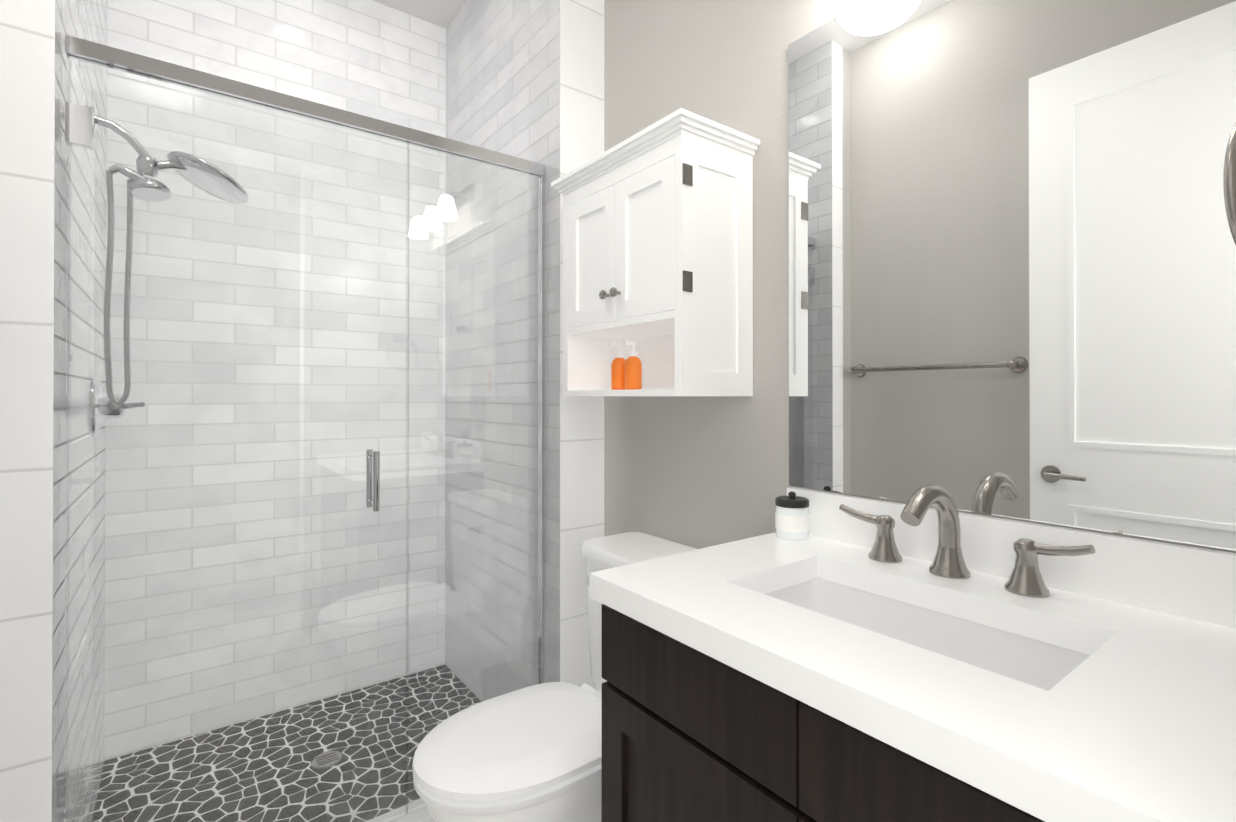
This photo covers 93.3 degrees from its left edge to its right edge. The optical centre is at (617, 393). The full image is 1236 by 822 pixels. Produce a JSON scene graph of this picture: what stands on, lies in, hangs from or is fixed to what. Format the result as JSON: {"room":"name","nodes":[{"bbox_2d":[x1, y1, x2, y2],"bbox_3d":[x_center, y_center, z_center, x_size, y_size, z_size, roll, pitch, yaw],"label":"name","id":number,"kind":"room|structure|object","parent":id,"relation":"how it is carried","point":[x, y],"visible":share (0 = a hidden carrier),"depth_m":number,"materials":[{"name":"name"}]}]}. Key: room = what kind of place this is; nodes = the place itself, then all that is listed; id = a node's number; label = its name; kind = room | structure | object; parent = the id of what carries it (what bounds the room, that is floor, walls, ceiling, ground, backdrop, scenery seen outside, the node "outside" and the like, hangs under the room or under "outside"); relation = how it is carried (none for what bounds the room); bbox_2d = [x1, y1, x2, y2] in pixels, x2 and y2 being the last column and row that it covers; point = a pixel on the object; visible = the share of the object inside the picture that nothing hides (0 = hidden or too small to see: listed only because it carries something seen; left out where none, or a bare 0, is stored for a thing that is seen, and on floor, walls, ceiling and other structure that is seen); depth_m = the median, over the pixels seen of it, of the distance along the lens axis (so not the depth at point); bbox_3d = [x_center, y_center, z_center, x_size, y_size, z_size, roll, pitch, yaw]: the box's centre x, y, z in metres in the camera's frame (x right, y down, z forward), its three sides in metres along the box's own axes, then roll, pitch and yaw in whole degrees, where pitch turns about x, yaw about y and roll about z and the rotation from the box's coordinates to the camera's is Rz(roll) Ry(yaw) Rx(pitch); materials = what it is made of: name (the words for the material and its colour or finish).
{"room":"bathroom","nodes":[
{"label":"bathroom","id":0,"kind":"room"},
{"bbox_2d":[0,0,106,821],"bbox_3d":[-1.389,-0.210,1.464,0.082,2.780,0.960,0,0,-37],"label":"wall","id":1,"kind":"structure","parent":0,"point":[34,260],"depth_m":1.10,"materials":[{"name":"tile"}]},
{"bbox_2d":[91,375,144,436],"bbox_3d":[-1.408,0.035,1.652,0.111,0.170,0.173,0,0,-37],"label":"shower valve","id":2,"kind":"object","parent":1,"relation":"attached to","point":[98,391],"depth_m":1.61,"materials":[{"name":"silver metal"}]},
{"bbox_2d":[88,105,248,405],"bbox_3d":[-1.224,-0.355,1.606,0.348,0.774,0.207,0,0,-37],"label":"shower","id":3,"kind":"object","parent":1,"relation":"attached to","point":[207,183],"depth_m":1.55,"materials":[{"name":"silver metal"}]},
{"bbox_2d":[104,0,445,760],"bbox_3d":[-1.197,-0.206,2.285,1.750,2.780,0.125,0,0,-37],"label":"wall","id":4,"kind":"structure","parent":0,"point":[376,60],"depth_m":2.15,"materials":[{"name":"tile"}]},
{"bbox_2d":[374,0,465,27],"bbox_3d":[-0.170,-1.655,0.421,2.350,0.100,4.350,0,0,-37],"label":"ceiling","id":5,"kind":"structure","parent":0,"point":[442,13],"depth_m":2.42,"materials":[{"name":"grey paint"}]},
{"bbox_2d":[445,0,603,701],"bbox_3d":[-0.338,-0.206,2.251,0.315,2.780,0.960,0,0,-37],"label":"wall","id":6,"kind":"structure","parent":0,"point":[524,79],"depth_m":1.99,"materials":[{"name":"tile"}]},
{"bbox_2d":[65,34,544,176],"bbox_3d":[-0.683,-0.708,1.522,1.109,0.033,0.028,0,0,-37],"label":"header rail","id":7,"kind":"object","parent":6,"relation":"attached to","point":[93,51],"visible":0.79,"depth_m":1.41,"materials":[{"name":"silver metal"}]},
{"bbox_2d":[538,175,544,683],"bbox_3d":[-0.243,0.230,1.848,0.010,1.841,0.020,0,0,-37],"label":"rail","id":8,"kind":"object","parent":6,"relation":"attached to","point":[541,368],"visible":0.64,"depth_m":1.84,"materials":[{"name":"silver metal"}]},
{"bbox_2d":[604,0,1235,552],"bbox_3d":[0.506,-0.211,1.262,0.150,2.780,1.635,0,0,-37],"label":"wall","id":9,"kind":"structure","parent":0,"point":[698,472],"depth_m":1.48,"materials":[{"name":"grey paint"}]},
{"bbox_2d":[551,108,759,395],"bbox_3d":[0.072,-0.293,1.502,0.255,0.601,0.532,0,0,-37],"label":"upper cabinet","id":10,"kind":"object","parent":9,"relation":"attached to","point":[658,242],"visible":1,"depth_m":1.36,"materials":[{"name":"white wood"}]},
{"bbox_2d":[609,343,625,389],"bbox_3d":[0.001,-0.072,1.580,0.053,0.127,0.046,0,0,-37],"label":"bottle","id":11,"kind":"object","parent":10,"relation":"in","point":[618,372],"visible":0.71,"depth_m":1.56,"materials":[{"name":"orange plastic"}]},
{"bbox_2d":[623,341,641,389],"bbox_3d":[0.037,-0.073,1.532,0.053,0.127,0.046,0,0,-37],"label":"bottle","id":12,"kind":"object","parent":10,"relation":"in","point":[633,371],"visible":0.88,"depth_m":1.51,"materials":[{"name":"orange plastic"}]},
{"bbox_2d":[788,0,1235,550],"bbox_3d":[0.618,-0.288,0.981,0.006,0.979,0.788,0,0,-37],"label":"mirror","id":13,"kind":"object","parent":9,"relation":"attached to","point":[1012,269],"visible":1,"depth_m":0.94,"materials":[{"name":"silver mirror"}]},
{"bbox_3d":[-0.170,1.225,0.408,2.350,0.100,4.350,0,0,-37],"label":"floor","id":14,"kind":"structure","parent":0,"visible":0},
{"bbox_2d":[92,665,479,821],"bbox_3d":[-0.953,1.179,1.873,1.115,0.006,0.818,0,0,-37],"label":"floor","id":15,"kind":"structure","parent":14,"relation":"on","point":[251,732],"depth_m":1.85,"materials":[{"name":"grey stone"}]},
{"bbox_2d":[311,751,341,768],"bbox_3d":[-0.933,1.173,1.868,0.090,0.006,0.090,0,0,-37],"label":"shower drain","id":16,"kind":"object","parent":15,"relation":"on","point":[331,760],"depth_m":1.86,"materials":[{"name":"silver metal"}]},
{"bbox_2d":[366,799,432,821],"bbox_3d":[-0.682,1.165,1.512,1.107,0.030,0.085,0,0,-37],"label":"shower curb","id":17,"kind":"object","parent":14,"relation":"on","point":[421,814],"depth_m":1.59,"materials":[{"name":"white stone"}]},
{"bbox_2d":[64,53,540,821],"bbox_3d":[-0.686,0.226,1.516,1.099,1.836,0.086,0,0,-37],"label":"glass","id":18,"kind":"object","parent":17,"relation":"on","point":[80,127],"visible":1,"depth_m":1.43,"materials":[{"name":"clear glass"}]},
{"bbox_2d":[412,532,696,821],"bbox_3d":[-0.102,0.790,1.332,0.714,0.778,0.430,0,0,-37],"label":"toilet","id":19,"kind":"object","parent":14,"relation":"on","point":[533,753],"visible":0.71,"depth_m":1.18,"materials":[{"name":"white ceramic"}]},
{"bbox_2d":[589,487,1235,821],"bbox_3d":[0.406,0.691,0.813,0.542,0.972,0.788,0,0,-37],"label":"bathroom vanity","id":20,"kind":"object","parent":14,"relation":"on","point":[828,669],"visible":0.98,"depth_m":0.74,"materials":[{"name":"white stone"}]},
{"bbox_2d":[775,491,808,540],"bbox_3d":[0.362,0.251,1.212,0.068,0.094,0.068,0,0,-37],"label":"jar","id":21,"kind":"object","parent":20,"relation":"on","point":[792,517],"visible":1,"depth_m":1.18,"materials":[{"name":"white glass"}]},
{"bbox_2d":[839,484,1094,597],"bbox_3d":[0.504,0.221,0.931,0.169,0.152,0.388,0,0,-37],"label":"faucet","id":22,"kind":"object","parent":20,"relation":"on","point":[1026,579],"visible":1,"depth_m":0.93,"materials":[{"name":"silver metal"}]},
{"bbox_3d":[0.661,-0.215,0.431,0.600,2.780,0.120,0,0,-37],"label":"wall","id":23,"kind":"structure","parent":0,"visible":0},
{"bbox_2d":[1223,123,1235,244],"bbox_3d":[0.719,-0.234,0.612,0.177,0.212,0.097,0,0,-37],"label":"towel ring","id":24,"kind":"object","parent":23,"relation":"attached to","point":[1229,180],"visible":1,"depth_m":0.60,"materials":[{"name":"silver metal"}]}
]}

